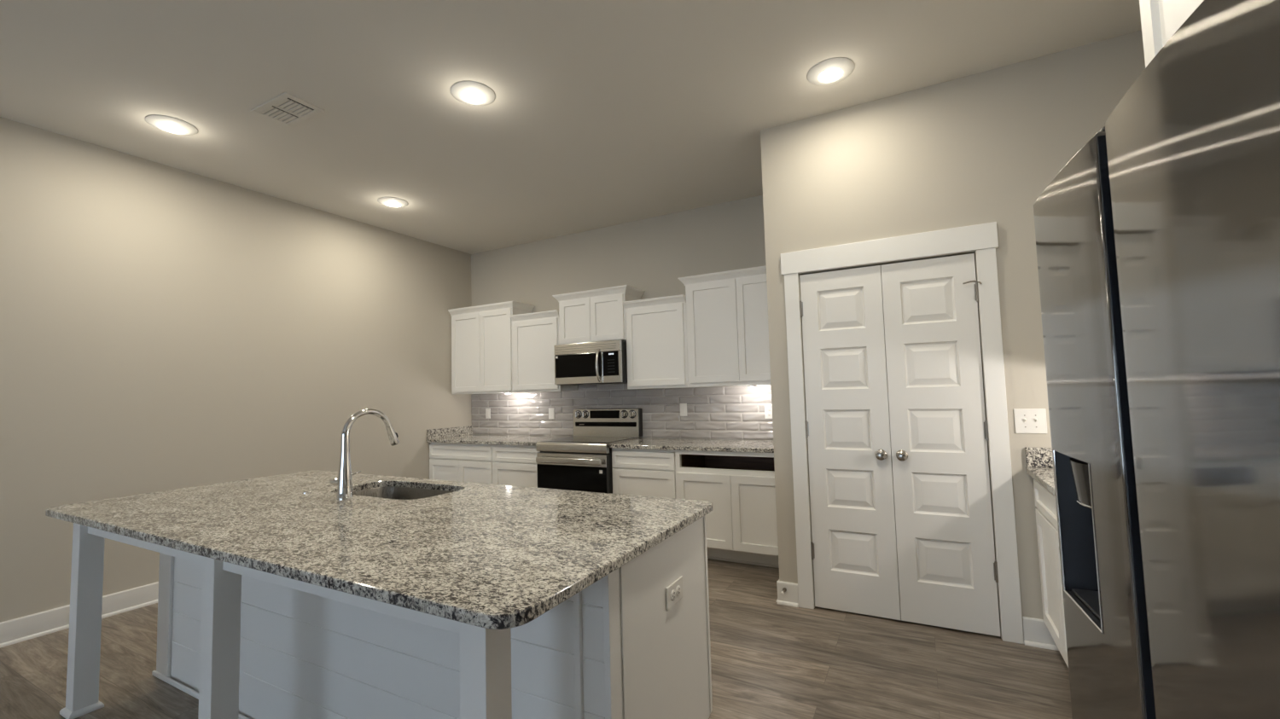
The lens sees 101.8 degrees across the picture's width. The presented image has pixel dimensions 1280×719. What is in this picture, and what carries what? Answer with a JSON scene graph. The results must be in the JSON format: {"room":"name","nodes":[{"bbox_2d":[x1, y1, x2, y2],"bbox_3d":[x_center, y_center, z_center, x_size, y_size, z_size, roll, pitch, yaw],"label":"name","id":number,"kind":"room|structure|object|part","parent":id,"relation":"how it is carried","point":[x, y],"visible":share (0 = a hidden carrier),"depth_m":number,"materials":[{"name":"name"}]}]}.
{"room":"kitchen","nodes":[
{"label":"kitchen","id":0,"kind":"room"},
{"bbox_2d":[0,116,471,622],"bbox_3d":[-4.118,0.069,2.316,0.120,3.050,8.790,-3,-4,28],"label":"wall","id":1,"kind":"structure","parent":0,"point":[163,328],"depth_m":3.72,"materials":[{"name":"paint"}]},
{"bbox_2d":[0,581,158,647],"bbox_3d":[-4.146,1.508,1.942,0.027,0.133,8.230,-3,-4,28],"label":"baseboard","id":2,"kind":"structure","parent":1,"relation":"attached to","point":[13,631],"depth_m":3.14,"materials":[{"name":"white wood"}]},
{"bbox_2d":[0,558,1072,718],"bbox_3d":[-1.482,1.472,0.831,6.010,0.080,9.030,-3,-4,28],"label":"floor","id":3,"kind":"structure","parent":0,"point":[770,660],"depth_m":2.51,"materials":[{"name":"brown wood"}]},
{"bbox_2d":[59,515,712,718],"bbox_3d":[-1.156,1.073,2.164,2.679,0.868,1.067,-3,-4,28],"label":"kitchen island","id":4,"kind":"object","parent":3,"relation":"on","point":[243,642],"visible":0.51,"depth_m":1.76,"materials":[{"name":"white wood"}]},
{"bbox_3d":[-2.479,1.119,2.328,0.082,0.868,0.082,-3,-4,28],"label":"leg","id":5,"kind":"part","parent":4,"relation":"part of","materials":[{"name":"white wood"}]},
{"bbox_3d":[-1.252,1.487,1.964,2.653,0.022,0.012,-3,-4,28],"label":"shoe molding","id":6,"kind":"part","parent":4,"relation":"part of","materials":[{"name":"white wood"}]},
{"bbox_3d":[-1.427,1.055,1.766,0.082,0.868,0.082,-3,-4,28],"label":"leg","id":7,"kind":"part","parent":4,"relation":"part of","materials":[{"name":"white wood"}]},
{"bbox_2d":[45,471,712,629],"bbox_3d":[-1.173,0.625,2.178,2.713,0.030,1.179,-3,-4,28],"label":"island countertop","id":8,"kind":"structure","parent":4,"relation":"on","point":[490,556],"depth_m":1.71,"materials":[{"name":"stone"}]},
{"bbox_2d":[302,490,312,494],"bbox_3d":[-1.606,0.638,2.510,0.042,0.009,0.042,-3,-4,28],"label":"switch","id":9,"kind":"object","parent":8,"relation":"on","point":[305,491],"visible":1,"depth_m":2.50,"materials":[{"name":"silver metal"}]},
{"bbox_2d":[329,408,399,500],"bbox_3d":[-1.306,0.433,2.478,0.124,0.397,0.306,-3,-4,28],"label":"faucet","id":10,"kind":"object","parent":8,"relation":"on","point":[344,481],"visible":1,"depth_m":2.35,"materials":[{"name":"silver metal"}]},
{"bbox_3d":[-1.385,0.560,2.378,0.066,0.039,0.039,-3,-4,28],"label":"handle","id":11,"kind":"part","parent":10,"relation":"part of","materials":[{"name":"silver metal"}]},
{"bbox_3d":[-1.289,0.329,2.459,0.038,0.192,0.250,-3,-4,28],"label":"spout","id":12,"kind":"part","parent":10,"relation":"part of","materials":[{"name":"silver metal"}]},
{"bbox_2d":[352,486,453,500],"bbox_3d":[-1.179,0.761,2.532,0.674,0.196,0.374,-3,-4,28],"label":"sink","id":13,"kind":"object","parent":8,"relation":"in","point":[389,492],"visible":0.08,"depth_m":2.76,"materials":[{"name":"silver metal"}]},
{"bbox_3d":[-1.236,1.066,2.010,2.647,0.868,0.017,-3,-4,28],"label":"board panel","id":14,"kind":"part","parent":4,"relation":"part of","materials":[{"name":"white wood"}]},
{"bbox_3d":[-0.351,0.990,1.192,0.082,0.868,0.082,-3,-4,28],"label":"leg","id":15,"kind":"part","parent":4,"relation":"part of","materials":[{"name":"white wood"}]},
{"bbox_3d":[-0.027,0.998,1.444,0.004,0.867,0.068,-3,-4,28],"label":"trim","id":16,"kind":"part","parent":4,"relation":"part of","materials":[{"name":"white wood"}]},
{"bbox_3d":[0.100,1.010,1.705,0.019,0.868,0.656,-3,-4,28],"label":"panel","id":17,"kind":"part","parent":4,"relation":"part of","materials":[{"name":"white wood"}]},
{"bbox_2d":[665,576,683,610],"bbox_3d":[0.117,0.777,1.731,0.010,0.072,0.125,-3,-4,28],"label":"power outlet","id":18,"kind":"object","parent":4,"relation":"attached to","point":[674,591],"visible":1,"depth_m":1.72,"materials":[{"name":"white plastic"}]},
{"bbox_2d":[670,589,675,600],"bbox_3d":[0.110,0.776,1.712,0.004,0.034,0.034,-3,-4,28],"label":"receptacle","id":19,"kind":"object","parent":18,"relation":"attached to","point":[672,591],"depth_m":1.71,"materials":[{"name":"white plastic"}]},
{"bbox_2d":[675,586,680,596],"bbox_3d":[0.129,0.778,1.748,0.004,0.034,0.034,-3,-4,28],"label":"receptacle","id":20,"kind":"object","parent":18,"relation":"attached to","point":[677,588],"depth_m":1.74,"materials":[{"name":"white plastic"}]},
{"bbox_3d":[0.259,0.959,1.983,0.004,0.737,0.019,-3,-4,28],"label":"trim","id":21,"kind":"part","parent":4,"relation":"part of","materials":[{"name":"white wood"}]},
{"bbox_2d":[429,442,493,484],"bbox_3d":[-1.706,1.307,5.596,0.909,0.868,0.620,-3,-4,28],"label":"base cabinet","id":22,"kind":"object","parent":3,"relation":"on","point":[461,462],"visible":0.24,"depth_m":5.32,"materials":[{"name":"white wood"}]},
{"bbox_3d":[-2.042,1.329,5.434,0.442,0.560,0.019,-3,-4,28],"label":"door","id":23,"kind":"part","parent":22,"relation":"part of","materials":[{"name":"white wood"}]},
{"bbox_3d":[-1.857,0.957,5.353,0.885,0.137,0.019,-3,-4,28],"label":"drawer","id":24,"kind":"part","parent":22,"relation":"part of","materials":[{"name":"white wood"}]},
{"bbox_3d":[-1.652,1.306,5.226,0.442,0.560,0.019,-3,-4,28],"label":"door","id":25,"kind":"part","parent":22,"relation":"part of","materials":[{"name":"white wood"}]},
{"bbox_2d":[426,434,566,446],"bbox_3d":[-1.456,0.841,5.467,1.519,0.032,0.636,-3,-4,28],"label":"countertop","id":26,"kind":"structure","parent":22,"relation":"on","point":[474,439],"depth_m":5.35,"materials":[{"name":"stone"}]},
{"bbox_2d":[426,425,472,439],"bbox_3d":[-2.117,0.814,5.825,0.021,0.103,0.631,-3,-4,28],"label":"side splash","id":27,"kind":"object","parent":26,"relation":"on","point":[459,431],"visible":1,"depth_m":5.79,"materials":[{"name":"stone"}]},
{"bbox_2d":[493,444,540,488],"bbox_3d":[-1.036,1.266,5.238,0.608,0.868,0.620,-3,-4,28],"label":"base cabinet","id":28,"kind":"object","parent":3,"relation":"on","point":[513,465],"visible":0.23,"depth_m":4.99,"materials":[{"name":"white wood"}]},
{"bbox_3d":[-1.170,1.195,4.994,0.608,0.750,0.019,-3,-4,28],"label":"frame","id":29,"kind":"part","parent":28,"relation":"part of","materials":[{"name":"white wood"}]},
{"bbox_3d":[-1.177,1.277,4.972,0.584,0.560,0.019,-3,-4,28],"label":"door","id":30,"kind":"part","parent":28,"relation":"part of","materials":[{"name":"white wood"}]},
{"bbox_3d":[-1.187,0.916,4.995,0.584,0.137,0.019,-3,-4,28],"label":"drawer","id":31,"kind":"part","parent":28,"relation":"part of","materials":[{"name":"white wood"}]},
{"bbox_2d":[535,407,642,494],"bbox_3d":[-0.467,1.067,4.866,0.759,1.187,0.717,-3,-4,28],"label":"range","id":32,"kind":"object","parent":3,"relation":"on","point":[582,462],"visible":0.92,"depth_m":4.69,"materials":[{"name":"silver metal"}]},
{"bbox_3d":[-0.629,0.893,4.584,0.698,0.052,0.052,-3,-4,28],"label":"oven handle","id":33,"kind":"part","parent":32,"relation":"part of","materials":[{"name":"silver metal"}]},
{"bbox_3d":[-0.616,0.889,4.608,0.750,0.102,0.006,-3,-4,28],"label":"door rail","id":34,"kind":"part","parent":32,"relation":"part of","materials":[{"name":"silver metal"}]},
{"bbox_3d":[-0.610,1.142,4.591,0.746,0.400,0.005,-3,-4,28],"label":"door glass","id":35,"kind":"part","parent":32,"relation":"part of","materials":[{"name":"black glass"}]},
{"bbox_3d":[-0.601,1.092,4.614,0.752,0.512,0.040,-3,-4,28],"label":"oven door","id":36,"kind":"part","parent":32,"relation":"part of","materials":[{"name":"black glass"}]},
{"bbox_3d":[-0.634,0.559,5.290,0.068,0.068,0.040,-3,-4,28],"label":"knob","id":37,"kind":"part","parent":32,"relation":"part of","materials":[{"name":"silver metal"}]},
{"bbox_3d":[-0.557,0.554,5.249,0.068,0.068,0.040,-3,-4,28],"label":"knob","id":38,"kind":"part","parent":32,"relation":"part of","materials":[{"name":"silver metal"}]},
{"bbox_2d":[541,436,639,444],"bbox_3d":[-0.474,0.757,4.889,0.758,0.018,0.563,-3,-4,28],"label":"cooktop","id":39,"kind":"object","parent":32,"relation":"in","point":[574,439],"depth_m":4.80,"materials":[{"name":"black glass"}]},
{"bbox_3d":[-0.159,0.530,5.036,0.068,0.068,0.040,-3,-4,28],"label":"knob","id":40,"kind":"part","parent":32,"relation":"part of","materials":[{"name":"silver metal"}]},
{"bbox_3d":[-0.079,0.525,4.994,0.068,0.068,0.040,-3,-4,28],"label":"knob","id":41,"kind":"part","parent":32,"relation":"part of","materials":[{"name":"silver metal"}]},
{"bbox_2d":[611,448,676,499],"bbox_3d":[0.173,1.192,4.593,0.608,0.868,0.620,-3,-4,28],"label":"base cabinet","id":42,"kind":"object","parent":3,"relation":"on","point":[636,472],"visible":0.27,"depth_m":4.33,"materials":[{"name":"white wood"}]},
{"bbox_3d":[0.022,0.843,4.350,0.584,0.137,0.019,-3,-4,28],"label":"drawer","id":43,"kind":"part","parent":42,"relation":"part of","materials":[{"name":"white wood"}]},
{"bbox_3d":[0.032,1.203,4.327,0.584,0.560,0.019,-3,-4,28],"label":"door","id":44,"kind":"part","parent":42,"relation":"part of","materials":[{"name":"white wood"}]},
{"bbox_2d":[674,450,779,568],"bbox_3d":[0.845,1.151,4.223,0.924,0.868,0.638,-3,-4,28],"label":"base cabinet","id":45,"kind":"object","parent":3,"relation":"on","point":[741,526],"visible":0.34,"depth_m":3.97,"materials":[{"name":"white wood"}]},
{"bbox_2d":[609,437,773,453],"bbox_3d":[0.561,0.718,4.390,1.534,0.032,0.636,-3,-4,28],"label":"countertop","id":46,"kind":"structure","parent":45,"relation":"on","point":[726,445],"depth_m":4.28,"materials":[{"name":"stone"}]},
{"bbox_3d":[0.501,1.173,4.055,0.449,0.560,0.019,-3,-4,28],"label":"door","id":47,"kind":"part","parent":45,"relation":"part of","materials":[{"name":"white wood"}]},
{"bbox_3d":[0.768,1.566,4.032,0.924,0.019,0.012,-3,-4,28],"label":"shoe molding","id":48,"kind":"part","parent":45,"relation":"part of","materials":[{"name":"white wood"}]},
{"bbox_3d":[0.898,1.149,3.843,0.449,0.560,0.019,-3,-4,28],"label":"door","id":49,"kind":"part","parent":45,"relation":"part of","materials":[{"name":"white wood"}]},
{"bbox_2d":[1033,479,1068,667],"bbox_3d":[2.105,0.984,2.134,0.620,0.868,0.858,-3,-4,28],"label":"base cabinet","id":50,"kind":"object","parent":3,"relation":"on","point":[1046,518],"visible":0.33,"depth_m":2.44,"materials":[{"name":"white wood"}]},
{"bbox_3d":[1.832,0.663,2.297,0.019,0.137,0.834,-3,-4,28],"label":"drawer","id":51,"kind":"part","parent":50,"relation":"part of","materials":[{"name":"white wood"}]},
{"bbox_3d":[1.940,1.033,2.458,0.019,0.560,0.416,-3,-4,28],"label":"door","id":52,"kind":"part","parent":50,"relation":"part of","materials":[{"name":"white wood"}]},
{"bbox_3d":[1.742,1.015,2.090,0.019,0.560,0.416,-3,-4,28],"label":"door","id":53,"kind":"part","parent":50,"relation":"part of","materials":[{"name":"white wood"}]},
{"bbox_2d":[1033,0,1279,718],"bbox_3d":[1.150,0.454,0.677,0.757,1.792,0.915,-3,-4,24],"label":"refrigerator","id":54,"kind":"object","parent":3,"relation":"on","point":[1158,241],"visible":1,"depth_m":0.70,"materials":[{"name":"silver metal"}]},
{"bbox_3d":[0.952,0.451,1.049,0.081,1.705,0.400,-3,-4,24],"label":"freezer door","id":55,"kind":"part","parent":54,"relation":"part of","materials":[{"name":"silver metal"}]},
{"bbox_3d":[0.873,0.440,0.865,0.070,1.687,0.005,-3,-4,24],"label":"pocket trim","id":56,"kind":"part","parent":54,"relation":"part of","materials":[{"name":"grey"}]},
{"bbox_3d":[1.713,0.948,1.403,0.620,0.868,0.798,-3,-4,28],"label":"base cabinet","id":57,"kind":"object","parent":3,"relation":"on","visible":0},
{"bbox_2d":[1025,466,1055,496],"bbox_3d":[1.894,0.518,1.818,0.647,0.032,1.659,-3,-4,28],"label":"countertop","id":58,"kind":"structure","parent":57,"relation":"on","point":[1044,476],"depth_m":2.43,"materials":[{"name":"stone"}]},
{"bbox_2d":[0,0,1141,254],"bbox_3d":[-1.566,-1.660,1.031,6.010,0.100,9.030,-3,-4,28],"label":"ceiling","id":59,"kind":"structure","parent":0,"point":[602,113],"depth_m":2.83,"materials":[{"name":"paint"}]},
{"bbox_2d":[145,114,197,135],"bbox_3d":[-2.868,-1.425,3.190,0.244,0.025,0.244,-3,-4,28],"label":"recessed light","id":60,"kind":"object","parent":59,"relation":"in","point":[167,124],"visible":1,"depth_m":3.16,"materials":[{"name":"white plastic"}]},
{"bbox_2d":[250,92,324,127],"bbox_3d":[-2.072,-1.462,3.057,0.370,0.010,0.216,-3,-4,28],"label":"ceiling vent","id":61,"kind":"object","parent":59,"relation":"in","point":[286,109],"visible":1,"depth_m":3.05,"materials":[{"name":"paint"}]},
{"bbox_2d":[377,197,408,207],"bbox_3d":[-2.149,-1.359,4.527,0.244,0.025,0.244,-3,-4,28],"label":"recessed light","id":62,"kind":"object","parent":59,"relation":"in","point":[388,201],"visible":1,"depth_m":4.49,"materials":[{"name":"white plastic"}]},
{"bbox_2d":[450,81,495,105],"bbox_3d":[-0.943,-1.492,2.943,0.244,0.025,0.244,-3,-4,28],"label":"recessed light","id":63,"kind":"object","parent":59,"relation":"in","point":[472,93],"visible":1,"depth_m":2.91,"materials":[{"name":"white plastic"}]},
{"bbox_2d":[806,57,854,85],"bbox_3d":[1.035,-1.553,2.827,0.244,0.025,0.244,-3,-4,28],"label":"recessed light","id":64,"kind":"object","parent":59,"relation":"in","point":[831,71],"visible":1,"depth_m":2.79,"materials":[{"name":"white plastic"}]},
{"bbox_2d":[471,194,897,557],"bbox_3d":[0.582,0.104,4.852,6.010,3.050,0.120,-3,-4,28],"label":"wall","id":65,"kind":"structure","parent":0,"point":[649,255],"depth_m":5.20,"materials":[{"name":"paint"}]},
{"bbox_2d":[448,301,535,395],"bbox_3d":[-1.658,-0.103,5.796,0.956,0.960,0.353,-3,-4,28],"label":"upper cabinet","id":66,"kind":"object","parent":65,"relation":"attached to","point":[481,335],"visible":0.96,"depth_m":5.66,"materials":[{"name":"white wood"}]},
{"bbox_3d":[-1.936,-0.072,5.786,0.434,0.868,0.019,-3,-4,28],"label":"door","id":67,"kind":"part","parent":66,"relation":"part of","materials":[{"name":"white wood"}]},
{"bbox_3d":[-1.670,-0.548,5.824,0.956,0.068,0.353,-3,-4,28],"label":"crown molding","id":68,"kind":"part","parent":66,"relation":"part of","materials":[{"name":"white wood"}]},
{"bbox_3d":[-1.549,-0.096,5.580,0.438,0.868,0.019,-3,-4,28],"label":"door","id":69,"kind":"part","parent":66,"relation":"part of","materials":[{"name":"white wood"}]},
{"bbox_2d":[509,309,577,392],"bbox_3d":[-1.006,-0.067,5.445,0.608,0.808,0.353,-3,-4,28],"label":"upper cabinet","id":70,"kind":"object","parent":65,"relation":"attached to","point":[536,335],"visible":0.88,"depth_m":5.32,"materials":[{"name":"white wood"}]},
{"bbox_3d":[-1.089,-0.443,5.333,0.608,0.068,0.047,-3,-4,28],"label":"crown molding","id":71,"kind":"part","parent":70,"relation":"part of","materials":[{"name":"white wood"}]},
{"bbox_3d":[-1.072,-0.049,5.321,0.570,0.716,0.019,-3,-4,28],"label":"door","id":72,"kind":"part","parent":70,"relation":"part of","materials":[{"name":"white wood"}]},
{"bbox_2d":[552,285,644,344],"bbox_3d":[-0.410,-0.408,5.141,0.854,0.502,0.353,-3,-4,28],"label":"upper cabinet","id":73,"kind":"object","parent":65,"relation":"attached to","point":[595,315],"visible":0.84,"depth_m":4.99,"materials":[{"name":"white wood"}]},
{"bbox_3d":[-0.637,-0.372,5.103,0.364,0.426,0.019,-3,-4,28],"label":"door","id":74,"kind":"part","parent":73,"relation":"part of","materials":[{"name":"white wood"}]},
{"bbox_2d":[554,339,627,385],"bbox_3d":[-0.429,0.041,5.055,0.756,0.392,0.435,-3,-4,28],"label":"microwave","id":75,"kind":"object","parent":73,"relation":"attached to","point":[598,363],"visible":0.97,"depth_m":4.89,"materials":[{"name":"silver metal"}]},
{"bbox_3d":[-0.584,0.089,4.971,0.558,0.286,0.030,-3,-4,28],"label":"door","id":76,"kind":"part","parent":75,"relation":"part of","materials":[{"name":"black glass"}]},
{"bbox_3d":[-0.389,0.054,4.826,0.026,0.309,0.070,-3,-4,28],"label":"handle","id":77,"kind":"part","parent":75,"relation":"part of","materials":[{"name":"silver metal"}]},
{"bbox_3d":[-0.263,0.038,4.800,0.168,0.220,0.032,-3,-4,28],"label":"control panel","id":78,"kind":"part","parent":75,"relation":"part of","materials":[{"name":"black glass"}]},
{"bbox_3d":[-0.249,0.180,4.786,0.193,0.063,0.030,-3,-4,28],"label":"panel frame","id":79,"kind":"part","parent":75,"relation":"part of","materials":[{"name":"silver metal"}]},
{"bbox_3d":[-0.178,0.032,4.755,0.023,0.224,0.030,-3,-4,28],"label":"frame","id":80,"kind":"part","parent":75,"relation":"part of","materials":[{"name":"silver metal"}]},
{"bbox_3d":[-0.416,-0.624,5.155,0.854,0.068,0.353,-3,-4,28],"label":"crown molding","id":81,"kind":"part","parent":73,"relation":"part of","materials":[{"name":"white wood"}]},
{"bbox_3d":[-0.314,-0.392,4.931,0.364,0.426,0.019,-3,-4,28],"label":"door","id":82,"kind":"part","parent":73,"relation":"part of","materials":[{"name":"white wood"}]},
{"bbox_2d":[471,383,773,440],"bbox_3d":[-0.306,0.313,5.237,3.818,0.928,0.022,-3,-4,28],"label":"tile backsplash","id":83,"kind":"structure","parent":65,"relation":"attached to","point":[716,412],"depth_m":5.00,"materials":[{"name":"tile"}]},
{"bbox_2d":[485,408,490,418],"bbox_3d":[-1.748,0.621,5.984,0.072,0.118,0.010,-3,-4,28],"label":"wall switch","id":84,"kind":"object","parent":83,"relation":"attached to","point":[487,410],"visible":1,"depth_m":5.98,"materials":[{"name":"white plastic"}]},
{"bbox_2d":[548,408,554,419],"bbox_3d":[-0.946,0.579,5.557,0.072,0.118,0.008,-3,-4,28],"label":"power outlet","id":85,"kind":"object","parent":83,"relation":"attached to","point":[551,415],"visible":1,"depth_m":5.55,"materials":[{"name":"white plastic"}]},
{"bbox_2d":[680,403,686,416],"bbox_3d":[0.404,0.467,4.838,0.072,0.118,0.008,-3,-4,28],"label":"power outlet","id":86,"kind":"object","parent":83,"relation":"attached to","point":[683,406],"visible":1,"depth_m":4.83,"materials":[{"name":"white plastic"}]},
{"bbox_2d":[764,404,772,418],"bbox_3d":[1.108,0.446,4.459,0.078,0.122,0.010,-3,-4,28],"label":"power outlet","id":87,"kind":"object","parent":83,"relation":"attached to","point":[768,408],"visible":0.88,"depth_m":4.46,"materials":[{"name":"white plastic"}]},
{"bbox_2d":[622,294,688,389],"bbox_3d":[0.202,-0.140,4.799,0.608,0.808,0.353,-3,-4,28],"label":"upper cabinet","id":88,"kind":"object","parent":65,"relation":"attached to","point":[656,328],"visible":0.89,"depth_m":4.67,"materials":[{"name":"white wood"}]},
{"bbox_3d":[0.120,-0.516,4.688,0.608,0.068,0.047,-3,-4,28],"label":"crown molding","id":89,"kind":"part","parent":88,"relation":"part of","materials":[{"name":"white wood"}]},
{"bbox_2d":[677,265,770,387],"bbox_3d":[0.856,-0.256,4.454,0.971,0.960,0.353,-3,-4,28],"label":"upper cabinet","id":90,"kind":"object","parent":65,"relation":"attached to","point":[728,345],"visible":0.69,"depth_m":4.36,"materials":[{"name":"white wood"}]},
{"bbox_3d":[0.616,-0.234,4.423,0.440,0.856,0.019,-3,-4,28],"label":"door","id":91,"kind":"part","parent":90,"relation":"part of","materials":[{"name":"white wood"}]},
{"bbox_3d":[0.844,-0.701,4.482,0.971,0.068,0.353,-3,-4,28],"label":"crown molding","id":92,"kind":"part","parent":90,"relation":"part of","materials":[{"name":"white wood"}]},
{"bbox_3d":[1.009,-0.258,4.214,0.446,0.856,0.019,-3,-4,28],"label":"door","id":93,"kind":"part","parent":90,"relation":"part of","materials":[{"name":"white wood"}]},
{"bbox_2d":[760,29,1145,639],"bbox_3d":[1.724,-0.048,2.946,1.950,3.050,0.115,-3,-4,28],"label":"wall","id":94,"kind":"structure","parent":0,"point":[984,147],"depth_m":2.90,"materials":[{"name":"paint"}]},
{"bbox_2d":[776,581,798,607],"bbox_3d":[0.915,1.454,3.225,0.128,0.133,0.027,-3,-4,28],"label":"baseboard","id":95,"kind":"structure","parent":94,"relation":"attached to","point":[790,598],"depth_m":3.22,"materials":[{"name":"white wood"}]},
{"bbox_2d":[780,587,786,595],"bbox_3d":[0.882,1.430,3.203,0.024,0.024,0.072,-3,-4,28],"label":"door stop","id":96,"kind":"object","parent":95,"relation":"attached to","point":[784,590],"visible":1,"depth_m":3.20,"materials":[{"name":"silver metal"}]},
{"bbox_3d":[0.913,1.510,3.216,0.128,0.019,0.014,-3,-4,28],"label":"shoe molding","id":97,"kind":"part","parent":95,"relation":"part of","materials":[{"name":"white wood"}]},
{"bbox_2d":[784,273,814,609],"bbox_3d":[0.988,0.486,3.239,0.087,2.062,0.018,-3,-4,28],"label":"trim","id":98,"kind":"structure","parent":94,"relation":"attached to","point":[794,344],"depth_m":3.23,"materials":[{"name":"white wood"}]},
{"bbox_2d":[799,265,901,620],"bbox_3d":[1.229,0.471,3.106,0.478,2.038,0.099,-3,-4,28],"label":"door","id":99,"kind":"structure","parent":94,"relation":"in","point":[853,545],"depth_m":3.11,"materials":[{"name":"white wood"}]},
{"bbox_3d":[1.388,0.553,2.997,0.062,0.062,0.064,-3,-4,28],"label":"knob","id":100,"kind":"part","parent":99,"relation":"part of","materials":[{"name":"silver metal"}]},
{"bbox_2d":[780,221,998,275],"bbox_3d":[1.412,-0.639,3.063,1.150,0.138,0.024,-3,-4,28],"label":"trim","id":101,"kind":"structure","parent":94,"relation":"attached to","point":[975,237],"depth_m":3.02,"materials":[{"name":"white wood"}]},
{"bbox_2d":[880,253,1000,636],"bbox_3d":[1.657,0.445,2.878,0.487,2.038,0.099,-3,-4,28],"label":"door","id":102,"kind":"structure","parent":94,"relation":"in","point":[948,577],"depth_m":2.89,"materials":[{"name":"white wood"}]},
{"bbox_3d":[1.483,0.547,2.946,0.062,0.062,0.064,-3,-4,28],"label":"knob","id":103,"kind":"part","parent":102,"relation":"part of","materials":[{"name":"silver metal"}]},
{"bbox_2d":[975,247,1023,644],"bbox_3d":[1.899,0.430,2.752,0.090,2.062,0.018,-3,-4,28],"label":"trim","id":104,"kind":"structure","parent":94,"relation":"attached to","point":[997,413],"depth_m":2.74,"materials":[{"name":"white wood"}]},
{"bbox_2d":[1013,408,1047,433],"bbox_3d":[2.020,0.319,2.689,0.134,0.128,0.024,-3,-4,28],"label":"light switch","id":105,"kind":"object","parent":94,"relation":"attached to","point":[1026,421],"visible":1,"depth_m":2.69,"materials":[{"name":"white plastic"}]},
{"bbox_2d":[1024,447,1053,468],"bbox_3d":[2.281,0.488,2.542,0.643,0.100,0.021,-3,-4,28],"label":"side splash","id":106,"kind":"object","parent":94,"relation":"attached to","point":[1035,457],"visible":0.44,"depth_m":2.66,"materials":[{"name":"stone"}]},
{"bbox_2d":[1022,616,1058,651],"bbox_3d":[2.038,1.385,2.626,0.168,0.133,0.027,-3,-4,28],"label":"baseboard","id":107,"kind":"structure","parent":94,"relation":"attached to","point":[1036,634],"depth_m":2.64,"materials":[{"name":"white wood"}]},
{"bbox_3d":[2.037,1.442,2.616,0.168,0.019,0.014,-3,-4,28],"label":"shoe molding","id":108,"kind":"part","parent":107,"relation":"part of","materials":[{"name":"white wood"}]},
{"bbox_3d":[1.070,-0.247,-0.455,0.120,3.050,8.790,-3,-4,28],"label":"wall","id":109,"kind":"structure","parent":0,"visible":0},
{"bbox_2d":[1139,0,1204,68],"bbox_3d":[1.186,-0.814,0.653,0.657,0.656,1.002,-3,-4,28],"label":"upper cabinet","id":110,"kind":"object","parent":109,"relation":"attached to","point":[1160,20],"visible":0.19,"depth_m":1.11,"materials":[{"name":"white wood"}]}
]}

